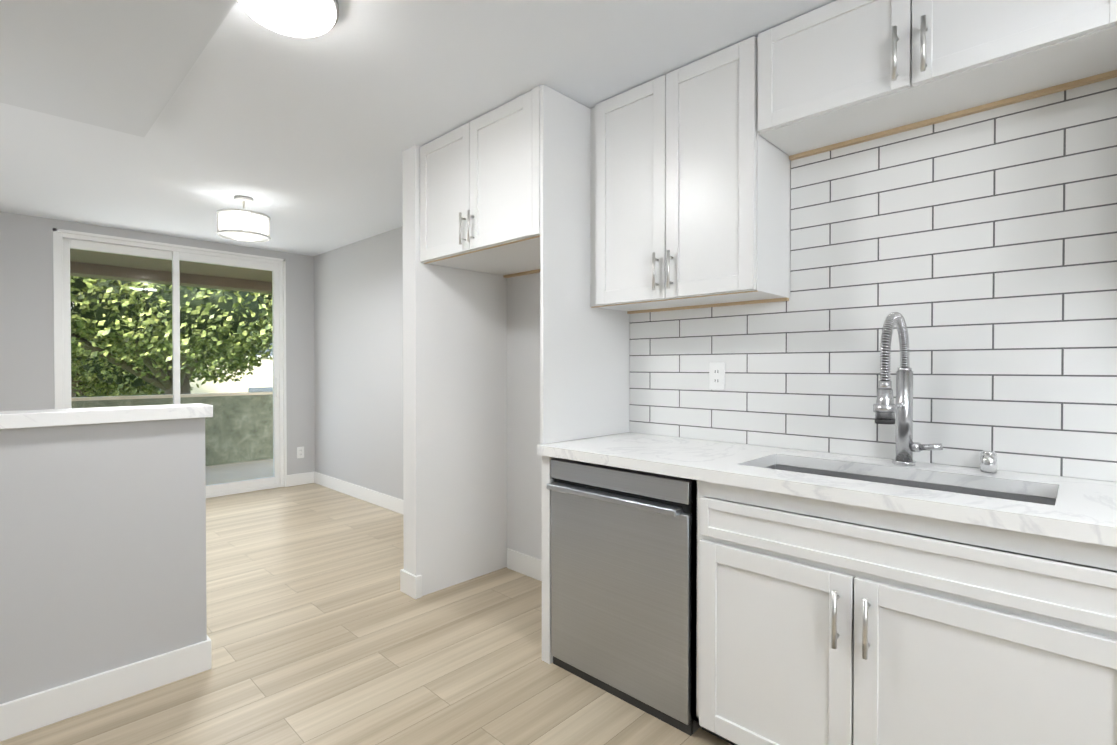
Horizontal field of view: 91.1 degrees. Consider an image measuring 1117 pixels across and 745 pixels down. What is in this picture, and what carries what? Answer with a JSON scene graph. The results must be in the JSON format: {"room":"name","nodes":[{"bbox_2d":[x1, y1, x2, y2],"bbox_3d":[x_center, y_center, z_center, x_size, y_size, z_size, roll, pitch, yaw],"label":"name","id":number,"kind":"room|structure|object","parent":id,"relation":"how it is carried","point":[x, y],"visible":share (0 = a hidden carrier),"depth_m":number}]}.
{"room":"kitchen","nodes":[
{"label":"kitchen","id":0,"kind":"room"},
{"bbox_2d":[0,212,314,474],"bbox_3d":[-4.057,-0.016,4.489,0.170,2.420,4.450,1,1,44],"label":"wall","id":1,"kind":"structure","parent":0,"point":[26,321],"depth_m":4.36},
{"bbox_2d":[53,228,286,497],"bbox_3d":[-3.468,0.015,5.067,0.138,2.347,1.764,1,1,44],"label":"door frame","id":2,"kind":"structure","parent":1,"relation":"attached to","point":[65,242],"depth_m":5.01},
{"bbox_2d":[70,249,271,293],"bbox_3d":[-4.366,-1.275,5.850,2.180,0.370,6.500,1,1,44],"label":"overhang","id":3,"kind":"object","parent":1,"relation":"attached to","point":[136,269],"depth_m":6.42},
{"bbox_2d":[286,472,311,486],"bbox_3d":[-2.717,1.121,5.760,0.014,0.120,0.279,1,1,44],"label":"baseboard","id":4,"kind":"structure","parent":1,"relation":"attached to","point":[301,478],"depth_m":5.74},
{"bbox_2d":[297,446,303,458],"bbox_3d":[-2.712,0.841,5.764,0.008,0.120,0.074,1,1,44],"label":"outlet","id":5,"kind":"object","parent":1,"relation":"attached to","point":[300,452],"visible":1,"depth_m":5.76},
{"bbox_2d":[0,145,506,703],"bbox_3d":[-1.564,0.008,2.192,0.130,2.420,4.300,1,1,44],"label":"wall","id":6,"kind":"structure","parent":0,"point":[103,547],"depth_m":2.16},
{"bbox_2d":[0,635,211,741],"bbox_3d":[-2.211,1.166,1.447,0.016,0.120,2.251,1,1,44],"label":"baseboard","id":7,"kind":"structure","parent":6,"relation":"attached to","point":[26,714],"depth_m":2.00},
{"bbox_2d":[0,403,212,428],"bbox_3d":[-2.264,0.165,1.470,0.185,0.049,2.287,1,1,44],"label":"half wall cap","id":8,"kind":"object","parent":6,"relation":"on","point":[47,418],"visible":1,"depth_m":1.99},
{"bbox_2d":[400,569,421,594],"bbox_3d":[-0.577,1.146,3.319,0.036,0.120,0.827,1,1,44],"label":"baseboard","id":9,"kind":"structure","parent":6,"relation":"attached to","point":[410,584],"depth_m":2.96},
{"bbox_2d":[314,226,402,499],"bbox_3d":[-1.365,-0.019,4.826,3.240,2.420,0.230,1,1,44],"label":"wall","id":10,"kind":"structure","parent":0,"point":[358,340],"depth_m":5.13},
{"bbox_2d":[312,471,402,513],"bbox_3d":[-1.451,1.131,4.750,3.240,0.120,0.016,1,1,44],"label":"baseboard","id":11,"kind":"structure","parent":10,"relation":"attached to","point":[383,500],"depth_m":5.13},
{"bbox_2d":[0,483,731,744],"bbox_3d":[-1.230,1.273,1.780,8.020,0.100,4.450,1,1,44],"label":"floor","id":12,"kind":"structure","parent":0,"point":[322,629],"depth_m":2.31},
{"bbox_2d":[540,84,629,663],"bbox_3d":[0.153,0.006,2.509,0.051,2.417,0.608,1,1,44],"label":"panel","id":13,"kind":"object","parent":12,"relation":"on","point":[584,369],"visible":0.5,"depth_m":2.40},
{"bbox_2d":[547,458,700,735],"bbox_3d":[0.400,0.789,2.260,0.649,0.857,0.635,1,1,44],"label":"stainless steel dishwasher","id":14,"kind":"object","parent":12,"relation":"on","point":[621,583],"visible":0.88,"depth_m":2.01},
{"bbox_2d":[692,479,1116,744],"bbox_3d":[1.014,0.787,1.655,1.060,0.874,0.654,1,1,44],"label":"base cabinet","id":15,"kind":"object","parent":12,"relation":"on","point":[807,630],"visible":0.94,"depth_m":1.42},
{"bbox_3d":[1.814,0.795,0.911,1.116,0.874,0.618,1,1,44],"label":"base cabinet","id":16,"kind":"object","parent":12,"relation":"on","visible":0},
{"bbox_2d":[537,432,1116,546],"bbox_3d":[1.173,0.330,1.512,2.900,0.040,0.633,1,1,44],"label":"countertop","id":17,"kind":"structure","parent":16,"relation":"on","point":[1083,510],"depth_m":1.61},
{"bbox_2d":[732,464,1063,562],"bbox_3d":[0.992,0.464,1.679,0.810,0.229,0.340,1,1,44],"label":"sink","id":18,"kind":"object","parent":17,"relation":"in","point":[990,493],"depth_m":1.70},
{"bbox_2d":[873,312,942,465],"bbox_3d":[1.097,0.058,1.718,0.139,0.498,0.308,1,1,44],"label":"pull-down faucet","id":19,"kind":"object","parent":17,"relation":"on","point":[885,408],"visible":1,"depth_m":1.80},
{"bbox_2d":[980,450,996,472],"bbox_3d":[1.331,0.275,1.698,0.042,0.065,0.042,1,1,44],"label":"chrome air gap","id":20,"kind":"object","parent":17,"relation":"on","point":[988,461],"visible":0.98,"depth_m":1.68},
{"bbox_2d":[0,0,835,255],"bbox_3d":[-1.230,-1.222,1.754,8.020,0.050,4.450,1,1,44],"label":"ceiling","id":21,"kind":"structure","parent":0,"point":[304,143],"depth_m":2.48},
{"bbox_2d":[0,0,236,136],"bbox_3d":[-0.947,-1.145,0.117,5.040,0.070,2.185,1,1,44],"label":"ceiling soffit","id":22,"kind":"structure","parent":21,"relation":"attached to","point":[124,66],"depth_m":1.95},
{"bbox_2d":[216,196,270,241],"bbox_3d":[-2.199,-1.082,3.834,0.331,0.270,0.331,1,1,44],"label":"drum pendant light","id":23,"kind":"object","parent":21,"relation":"hanging from","point":[248,221],"visible":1,"depth_m":3.79},
{"bbox_2d":[237,0,338,36],"bbox_3d":[-0.859,-1.166,1.737,0.304,0.120,0.304,1,1,44],"label":"kitchen light","id":24,"kind":"object","parent":21,"relation":"attached to","point":[303,18],"visible":1,"depth_m":1.72},
{"bbox_2d":[507,272,541,559],"bbox_3d":[1.441,0.010,1.988,4.480,2.420,0.425,1,1,44],"label":"wall","id":25,"kind":"structure","parent":0,"point":[524,497],"depth_m":3.28},
{"bbox_2d":[420,86,539,277],"bbox_3d":[-0.213,-0.891,2.823,0.921,0.629,0.650,1,1,44],"label":"upper cabinet","id":26,"kind":"object","parent":25,"relation":"attached to","point":[480,194],"visible":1,"depth_m":2.59},
{"bbox_2d":[507,548,541,580],"bbox_3d":[0.013,1.149,3.071,0.910,0.120,0.014,1,1,44],"label":"baseboard","id":27,"kind":"structure","parent":25,"relation":"attached to","point":[530,566],"depth_m":3.27},
{"bbox_2d":[590,36,790,313],"bbox_3d":[0.515,-0.743,2.321,0.785,0.914,0.364,1,1,44],"label":"upper cabinet","id":28,"kind":"object","parent":25,"relation":"attached to","point":[690,187],"visible":1,"depth_m":2.15},
{"bbox_2d":[629,77,1116,481],"bbox_3d":[1.395,-0.263,1.725,2.884,1.140,0.010,1,1,44],"label":"tile backsplash","id":29,"kind":"structure","parent":25,"relation":"attached to","point":[977,252],"depth_m":1.83},
{"bbox_2d":[709,362,724,389],"bbox_3d":[0.691,0.016,2.393,0.074,0.120,0.008,1,1,44],"label":"outlet","id":30,"kind":"object","parent":29,"relation":"attached to","point":[716,375],"visible":1,"depth_m":2.39},
{"bbox_2d":[758,0,1116,160],"bbox_3d":[1.138,-1.014,1.719,0.937,0.360,0.364,1,1,44],"label":"upper cabinet","id":31,"kind":"object","parent":25,"relation":"attached to","point":[836,74],"visible":0.98,"depth_m":1.66},
{"label":"outside","id":32,"kind":"structure","parent":0,"visible":0},
{"bbox_3d":[-24.146,3.953,37.105,73.900,0.200,100.000,1,1,44],"label":"ground","id":33,"kind":"structure","parent":32,"visible":0},
{"bbox_2d":[71,359,87,396],"bbox_3d":[-16.796,0.319,19.467,3.098,7.462,5.104,1,1,44],"label":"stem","id":34,"kind":"object","parent":33,"relation":"on","point":[73,390],"depth_m":18.76},
{"bbox_2d":[71,338,201,396],"bbox_3d":[-16.784,-1.659,18.480,8.491,6.482,9.743,1,1,44],"label":"tree","id":35,"kind":"object","parent":34,"relation":"attached to","point":[100,386],"depth_m":17.71},
{"bbox_2d":[71,332,204,394],"bbox_3d":[-10.116,-0.589,11.878,5.359,9.435,8.945,1,1,44],"label":"stem","id":36,"kind":"object","parent":33,"relation":"on","point":[159,382],"depth_m":12.95},
{"bbox_2d":[70,276,272,384],"bbox_3d":[-9.621,-3.334,12.910,8.922,7.298,15.026,1,1,44],"label":"tree","id":37,"kind":"object","parent":36,"relation":"attached to","point":[158,324],"depth_m":10.70},
{"bbox_2d":[159,343,272,394],"bbox_3d":[-17.645,-2.111,33.557,12.100,12.000,36.000,1,1,44],"label":"building","id":38,"kind":"structure","parent":33,"relation":"on","point":[236,386],"depth_m":27.24},
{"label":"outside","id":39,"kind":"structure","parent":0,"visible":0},
{"bbox_2d":[205,459,272,484],"bbox_3d":[-4.352,1.320,5.863,2.140,0.220,6.500,1,1,44],"label":"floor","id":40,"kind":"structure","parent":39,"point":[264,470],"depth_m":6.66},
{"bbox_2d":[71,391,272,465],"bbox_3d":[-4.355,0.747,5.860,2.130,0.925,6.500,1,1,44],"label":"parapet","id":41,"kind":"object","parent":40,"relation":"on","point":[218,427],"depth_m":7.20}
]}

